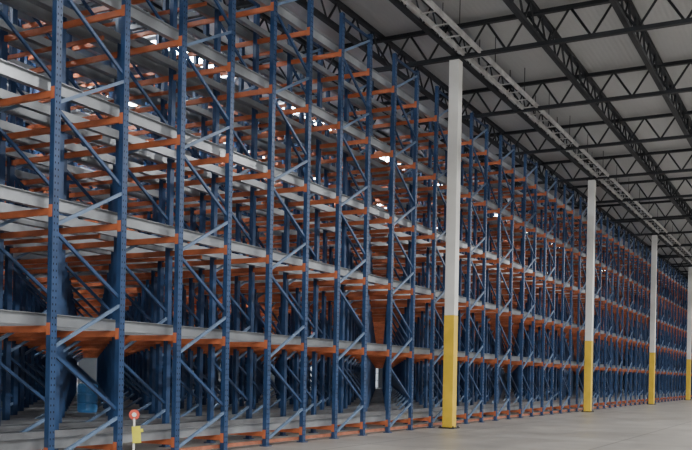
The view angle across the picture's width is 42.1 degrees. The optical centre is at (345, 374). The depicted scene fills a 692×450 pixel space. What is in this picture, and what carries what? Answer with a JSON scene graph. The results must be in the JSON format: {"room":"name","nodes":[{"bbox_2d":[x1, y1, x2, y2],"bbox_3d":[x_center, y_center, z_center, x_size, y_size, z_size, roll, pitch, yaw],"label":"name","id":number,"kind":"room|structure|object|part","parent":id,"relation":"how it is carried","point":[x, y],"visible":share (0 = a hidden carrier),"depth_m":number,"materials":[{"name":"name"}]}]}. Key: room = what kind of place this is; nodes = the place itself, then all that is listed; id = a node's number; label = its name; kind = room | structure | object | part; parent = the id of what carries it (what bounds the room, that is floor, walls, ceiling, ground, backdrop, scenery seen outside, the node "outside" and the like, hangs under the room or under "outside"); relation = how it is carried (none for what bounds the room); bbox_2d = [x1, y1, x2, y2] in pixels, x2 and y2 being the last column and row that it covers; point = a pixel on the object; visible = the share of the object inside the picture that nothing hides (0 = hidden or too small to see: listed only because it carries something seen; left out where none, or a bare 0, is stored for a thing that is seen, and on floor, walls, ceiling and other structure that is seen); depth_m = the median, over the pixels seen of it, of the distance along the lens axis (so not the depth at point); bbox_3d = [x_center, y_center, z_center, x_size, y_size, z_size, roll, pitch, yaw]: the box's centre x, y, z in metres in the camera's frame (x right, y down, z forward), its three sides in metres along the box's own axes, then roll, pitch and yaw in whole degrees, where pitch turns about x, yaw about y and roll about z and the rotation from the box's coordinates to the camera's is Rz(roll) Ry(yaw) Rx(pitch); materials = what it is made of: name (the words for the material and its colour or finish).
{"room":"warehouse","nodes":[
{"label":"warehouse","id":0,"kind":"room"},
{"bbox_2d":[10,358,382,389],"bbox_3d":[-16.169,-4.761,72.043,0.300,11.900,140.000,1,0,28],"label":"wall","id":1,"kind":"structure","parent":0,"point":[89,365],"depth_m":66.97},
{"bbox_2d":[376,368,378,387],"bbox_3d":[3.167,-0.214,108.153,0.115,3.550,3.300,1,0,28],"label":"door","id":2,"kind":"structure","parent":1,"relation":"in","point":[377,369],"depth_m":109.44,"materials":[{"name":"white"}]},
{"bbox_2d":[7,0,691,288],"bbox_3d":[20.284,-10.162,52.741,82.000,0.300,140.000,1,0,28],"label":"ceiling","id":3,"kind":"structure","parent":0,"point":[674,43],"depth_m":30.70,"materials":[{"name":"white paint"}]},
{"bbox_2d":[145,33,238,78],"bbox_3d":[-4.846,-10.415,29.515,2.240,0.100,4.000,1,0,28],"label":"skylight","id":4,"kind":"object","parent":3,"relation":"attached to","point":[152,38],"visible":0.02,"depth_m":28.34,"materials":[{"name":"white"}]},
{"bbox_2d":[7,0,691,289],"bbox_3d":[21.071,-9.547,52.262,74.543,0.810,139.952,1,0,28],"label":"girder","id":5,"kind":"object","parent":3,"relation":"attached to","point":[619,10],"visible":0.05,"depth_m":30.01,"materials":[{"name":"black metal"}]},
{"bbox_2d":[79,0,691,289],"bbox_3d":[20.681,-9.405,53.409,81.958,1.010,134.310,1,0,28],"label":"roof trusses","id":6,"kind":"object","parent":3,"relation":"attached to","point":[243,4],"visible":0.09,"depth_m":31.08,"materials":[{"name":"black metal"}]},
{"bbox_2d":[389,0,691,265],"bbox_3d":[17.889,-9.433,53.950,0.130,0.850,139.941,1,0,28],"label":"girder","id":7,"kind":"object","parent":6,"relation":"attached to","point":[397,3],"visible":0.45,"depth_m":30.90,"materials":[{"name":"grey metal"}]},
{"bbox_2d":[401,0,691,263],"bbox_3d":[18.307,-9.465,53.670,0.570,0.930,139.800,1,0,28],"label":"cable tray","id":8,"kind":"object","parent":6,"relation":"hanging from","point":[415,9],"visible":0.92,"depth_m":30.29,"materials":[{"name":"grey paint"}]},
{"bbox_2d":[59,388,691,449],"bbox_3d":[20.050,2.035,52.741,82.000,0.300,140.000,1,0,28],"label":"floor","id":9,"kind":"structure","parent":0,"point":[667,425],"depth_m":23.78,"materials":[{"name":"concrete"}]},
{"bbox_2d":[129,410,142,449],"bbox_3d":[-3.302,0.987,14.000,0.340,0.900,0.340,1,0,28],"label":"marker post","id":10,"kind":"object","parent":9,"relation":"on","point":[133,414],"visible":1,"depth_m":13.98,"materials":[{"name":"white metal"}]},
{"bbox_3d":[-3.302,1.017,14.000,0.036,0.680,0.036,1,0,28],"label":"post","id":11,"kind":"part","parent":10,"relation":"part of","materials":[{"name":"white paint"}]},
{"bbox_2d":[0,0,691,449],"bbox_3d":[8.085,-3.345,57.918,20.050,10.000,102.285,1,0,28],"label":"rack","id":12,"kind":"object","parent":9,"relation":"on","point":[159,254],"visible":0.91,"depth_m":21.76,"materials":[{"name":"blue metal"}]},
{"bbox_2d":[65,384,105,414],"bbox_3d":[-5.993,0.555,20.866,1.100,0.700,0.600,1,0,28],"label":"drum","id":13,"kind":"object","parent":12,"relation":"on","point":[87,400],"visible":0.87,"depth_m":20.67,"materials":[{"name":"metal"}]},
{"bbox_2d":[438,57,465,428],"bbox_3d":[3.120,-3.831,26.350,0.480,10.780,0.480,1,0,28],"label":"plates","id":14,"kind":"object","parent":9,"relation":"on","point":[460,58],"visible":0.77,"depth_m":26.21,"materials":[{"name":"grey metal"}]},
{"bbox_2d":[442,315,457,427],"bbox_3d":[3.048,-0.106,26.350,0.318,3.270,0.318,1,0,28],"label":"column","id":15,"kind":"structure","parent":14,"relation":"on","point":[450,321],"depth_m":26.22,"materials":[{"name":"yellow paint"}]},
{"bbox_2d":[444,59,462,315],"bbox_3d":[3.151,-5.465,26.350,0.310,7.450,0.310,1,0,28],"label":"shaft","id":16,"kind":"object","parent":15,"relation":"on","point":[455,66],"visible":0.89,"depth_m":26.22,"materials":[{"name":"white paint"}]},
{"bbox_3d":[11.327,-3.673,41.805,0.480,10.780,0.480,1,0,28],"label":"plates","id":17,"kind":"object","parent":9,"relation":"on","visible":0},
{"bbox_2d":[583,341,592,410],"bbox_3d":[11.255,0.051,41.805,0.318,3.270,0.318,1,0,28],"label":"column","id":18,"kind":"structure","parent":17,"relation":"on","point":[588,359],"depth_m":41.67,"materials":[{"name":"yellow paint"}]},
{"bbox_2d":[585,180,595,340],"bbox_3d":[11.358,-5.308,41.805,0.310,7.450,0.310,1,0,28],"label":"shaft","id":19,"kind":"object","parent":18,"relation":"on","point":[591,208],"visible":1,"depth_m":41.68,"materials":[{"name":"white paint"}]},
{"bbox_3d":[19.534,-3.516,57.261,0.480,10.780,0.480,1,0,28],"label":"plates","id":20,"kind":"object","parent":9,"relation":"on","visible":0},
{"bbox_2d":[648,353,654,403],"bbox_3d":[19.462,0.209,57.261,0.318,3.270,0.318,1,0,28],"label":"column","id":21,"kind":"structure","parent":20,"relation":"on","point":[651,355],"depth_m":57.12,"materials":[{"name":"yellow paint"}]},
{"bbox_2d":[649,235,657,352],"bbox_3d":[19.565,-5.150,57.261,0.310,7.450,0.310,1,0,28],"label":"shaft","id":22,"kind":"object","parent":21,"relation":"on","point":[654,237],"visible":1,"depth_m":57.13,"materials":[{"name":"white paint"}]},
{"bbox_3d":[27.741,-3.358,72.716,0.480,10.780,0.480,1,0,28],"label":"plates","id":23,"kind":"object","parent":9,"relation":"on","visible":0},
{"bbox_2d":[686,359,690,399],"bbox_3d":[27.669,0.366,72.716,0.318,3.270,0.318,1,0,28],"label":"column","id":24,"kind":"structure","parent":23,"relation":"on","point":[688,361],"depth_m":72.58,"materials":[{"name":"yellow paint"}]},
{"bbox_2d":[687,267,691,358],"bbox_3d":[27.772,-4.993,72.716,0.310,7.450,0.310,1,0,28],"label":"shaft","id":25,"kind":"object","parent":24,"relation":"on","point":[689,312],"visible":1,"depth_m":72.58,"materials":[{"name":"white paint"}]},
{"bbox_2d":[504,345,691,390],"bbox_3d":[53.065,-3.432,114.695,82.000,11.900,0.300,1,0,28],"label":"wall","id":26,"kind":"structure","parent":0,"point":[505,374],"depth_m":122.64,"materials":[{"name":"grey"}]}
]}

